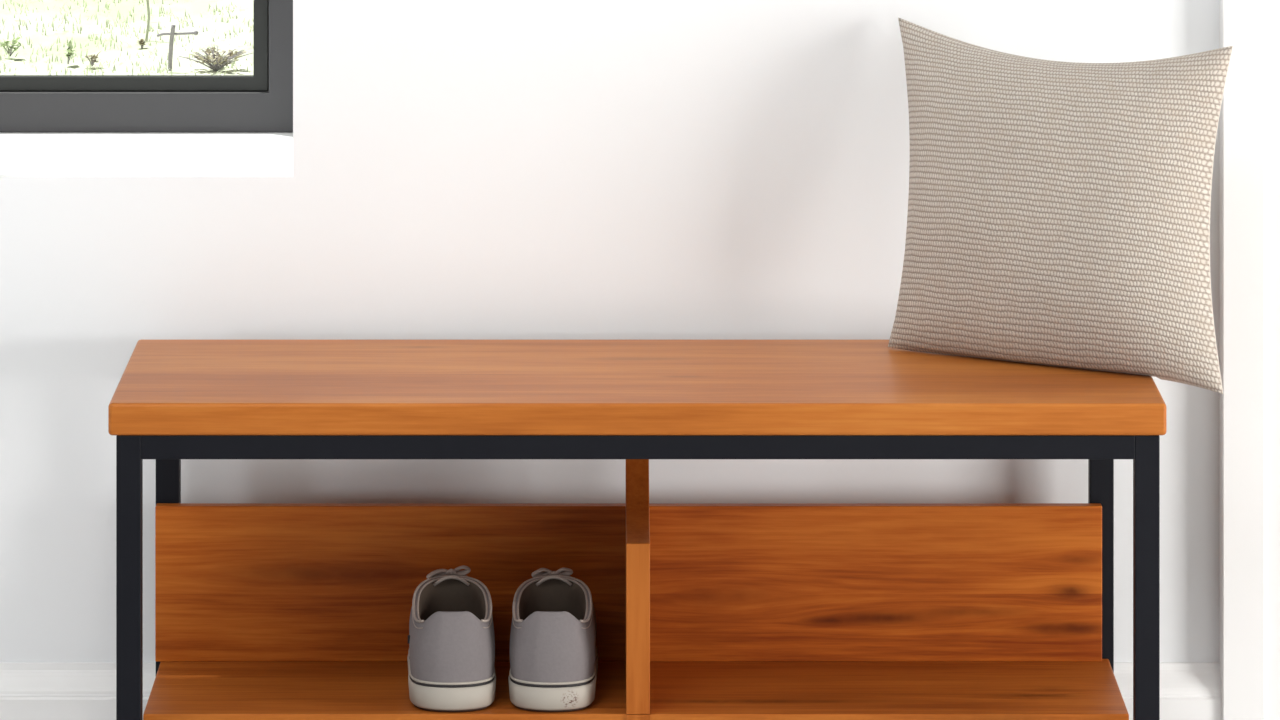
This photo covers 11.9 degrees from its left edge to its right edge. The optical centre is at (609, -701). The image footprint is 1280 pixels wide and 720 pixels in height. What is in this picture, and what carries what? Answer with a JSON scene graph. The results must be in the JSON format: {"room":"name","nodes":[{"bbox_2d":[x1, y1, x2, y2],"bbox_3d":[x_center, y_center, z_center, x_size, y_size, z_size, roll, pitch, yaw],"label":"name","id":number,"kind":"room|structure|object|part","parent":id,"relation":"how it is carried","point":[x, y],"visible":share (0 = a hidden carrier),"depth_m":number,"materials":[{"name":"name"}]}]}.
{"room":"entryway","nodes":[
{"label":"entryway","id":0,"kind":"room"},
{"bbox_2d":[0,0,1218,661],"bbox_3d":[0.100,0.281,7.090,6.600,2.650,0.480,0,0,0],"label":"wall","id":1,"kind":"structure","parent":0,"point":[463,169],"depth_m":6.85,"materials":[{"name":"paint"}]},
{"bbox_2d":[0,0,292,131],"bbox_3d":[-1.051,0.190,7.250,1.397,1.568,0.075,0,0,0],"label":"window","id":2,"kind":"structure","parent":1,"relation":"in","point":[262,101],"depth_m":7.21,"materials":[{"name":"paint"}]},
{"bbox_3d":[-1.051,0.190,7.228,1.302,1.474,0.013,0,0,0],"label":"sash","id":3,"kind":"part","parent":2,"relation":"part of","materials":[{"name":"paint"}]},
{"bbox_2d":[0,133,292,176],"bbox_3d":[-1.051,0.978,7.031,1.398,0.006,0.362,0,0,0],"label":"trim","id":4,"kind":"structure","parent":1,"relation":"attached to","point":[21,154],"depth_m":7.03,"materials":[{"name":"paint"}]},
{"bbox_2d":[0,662,1221,719],"bbox_3d":[-1.262,1.560,6.836,3.877,0.092,0.028,0,0,0],"label":"baseboard","id":5,"kind":"structure","parent":1,"relation":"attached to","point":[28,690],"depth_m":6.83,"materials":[{"name":"paint"}]},
{"bbox_2d":[1219,0,1279,719],"bbox_3d":[0.734,0.526,6.832,0.113,2.160,0.036,0,0,0],"label":"trim","id":6,"kind":"structure","parent":1,"relation":"attached to","point":[1249,117],"depth_m":6.81,"materials":[{"name":"paint"}]},
{"bbox_3d":[0.100,1.656,3.065,6.600,0.100,8.530,0,0,0],"label":"floor","id":7,"kind":"structure","parent":0,"visible":0},
{"bbox_2d":[108,340,1166,719],"bbox_3d":[0.029,1.376,6.599,1.100,0.460,0.398,0,0,0],"label":"storage bench","id":8,"kind":"object","parent":7,"relation":"on","point":[264,611],"visible":0.98,"depth_m":6.67,"materials":[{"name":"brown wood"}]},
{"bbox_3d":[-0.500,1.393,6.415,0.026,0.426,0.025,0,0,0],"label":"leg","id":9,"kind":"part","parent":8,"relation":"part of","materials":[{"name":"black metal"}]},
{"bbox_3d":[-0.486,1.393,6.786,0.026,0.426,0.024,0,0,0],"label":"leg","id":10,"kind":"part","parent":8,"relation":"part of","materials":[{"name":"black metal"}]},
{"bbox_2d":[407,565,495,711],"bbox_3d":[-0.171,1.429,6.626,0.095,0.128,0.238,0,0,-2],"label":"sneaker","id":11,"kind":"object","parent":8,"relation":"on","point":[451,657],"visible":1,"depth_m":6.52,"materials":[{"name":"grey fabric"}]},
{"bbox_2d":[508,568,597,711],"bbox_3d":[-0.060,1.429,6.626,0.095,0.126,0.238,0,0,1],"label":"sneaker","id":12,"kind":"object","parent":8,"relation":"on","point":[554,653],"visible":1,"depth_m":6.52,"materials":[{"name":"grey fabric"}]},
{"bbox_3d":[0.021,1.407,6.764,1.038,0.171,0.018,0,0,0],"label":"panel","id":13,"kind":"part","parent":8,"relation":"part of","materials":[{"name":"brown wood"}]},
{"bbox_2d":[143,659,1128,719],"bbox_3d":[0.028,1.502,6.639,1.041,0.019,0.266,0,0,0],"label":"shelf","id":14,"kind":"object","parent":8,"relation":"attached to","point":[182,689],"depth_m":6.61,"materials":[{"name":"brown wood"}]},
{"bbox_3d":[0.029,1.192,6.415,1.033,0.025,0.025,0,0,0],"label":"rail","id":15,"kind":"part","parent":8,"relation":"part of","materials":[{"name":"black metal"}]},
{"bbox_2d":[888,18,1232,393],"bbox_3d":[0.479,0.976,6.663,0.442,0.362,0.146,0,0,30],"label":"throw pillow","id":16,"kind":"object","parent":8,"relation":"on","point":[1058,215],"visible":1,"depth_m":6.61,"materials":[{"name":"beige fabric"}]},
{"bbox_3d":[0.541,1.393,6.786,0.026,0.426,0.024,0,0,0],"label":"leg","id":17,"kind":"part","parent":8,"relation":"part of","materials":[{"name":"black metal"}]},
{"bbox_3d":[0.558,1.393,6.415,0.026,0.426,0.025,0,0,0],"label":"leg","id":18,"kind":"part","parent":8,"relation":"part of","materials":[{"name":"black metal"}]},
{"label":"outside","id":19,"kind":"structure","parent":0,"visible":0},
{"bbox_2d":[0,0,252,74],"bbox_3d":[0.000,3.106,25.430,28.000,0.048,36.000,0,0,0],"label":"ground","id":20,"kind":"structure","parent":19,"point":[194,8],"depth_m":26.00,"materials":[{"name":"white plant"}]},
{"bbox_2d":[0,37,20,55],"bbox_3d":[-2.460,3.066,25.316,0.080,0.084,0.117,0,0,-37],"label":"leafy weed","id":21,"kind":"object","parent":20,"relation":"on","point":[6,43],"visible":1,"depth_m":25.32,"materials":[{"name":"green plant"}]},
{"bbox_3d":[-2.464,3.072,25.316,0.077,0.072,0.052,0,0,31],"label":"stem","id":22,"kind":"part","parent":21,"relation":"part of","materials":[{"name":"green plant"}]},
{"bbox_2d":[63,40,75,63],"bbox_3d":[-2.200,3.059,25.057,0.060,0.096,0.100,0,0,-21],"label":"leafy weed","id":23,"kind":"object","parent":20,"relation":"on","point":[70,47],"visible":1,"depth_m":25.05,"materials":[{"name":"green plant"}]},
{"bbox_2d":[84,51,100,65],"bbox_3d":[-2.101,3.075,24.993,0.067,0.065,0.069,0,0,45],"label":"leafy weed","id":24,"kind":"object","parent":20,"relation":"on","point":[92,60],"visible":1,"depth_m":24.99,"materials":[{"name":"green plant"}]},
{"bbox_3d":[-2.100,3.082,24.988,0.047,0.052,0.030,0,0,-18],"label":"stem","id":25,"kind":"part","parent":24,"relation":"part of","materials":[{"name":"green plant"}]},
{"bbox_2d":[137,38,147,48],"bbox_3d":[-1.940,3.080,25.520,0.056,0.054,0.061,0,0,-24],"label":"leafy weed","id":26,"kind":"object","parent":20,"relation":"on","point":[142,42],"visible":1,"depth_m":25.52,"materials":[{"name":"green plant"}]},
{"bbox_2d":[145,0,149,41],"bbox_3d":[-1.932,2.936,25.798,0.030,0.341,0.012,0,0,0],"label":"cane","id":27,"kind":"object","parent":20,"relation":"on","point":[147,1],"visible":0.92,"depth_m":25.80,"materials":[{"name":"green plant"}]},
{"bbox_2d":[157,25,197,70],"bbox_3d":[-1.742,3.013,24.828,0.169,0.187,0.019,0,0,0],"label":"stake","id":28,"kind":"object","parent":20,"relation":"on","point":[172,33],"visible":1,"depth_m":24.82,"materials":[{"name":"wood"}]},
{"bbox_3d":[-1.766,3.013,24.827,0.031,0.187,0.017,0,0,0],"label":"post","id":29,"kind":"part","parent":28,"relation":"part of","materials":[{"name":"grey wood"}]},
{"bbox_2d":[179,43,252,70],"bbox_3d":[-1.587,3.058,24.802,0.319,0.102,0.243,0,0,42],"label":"dry shrub","id":30,"kind":"object","parent":20,"relation":"on","point":[218,62],"visible":0.99,"depth_m":24.80,"materials":[{"name":"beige plant"}]}
]}

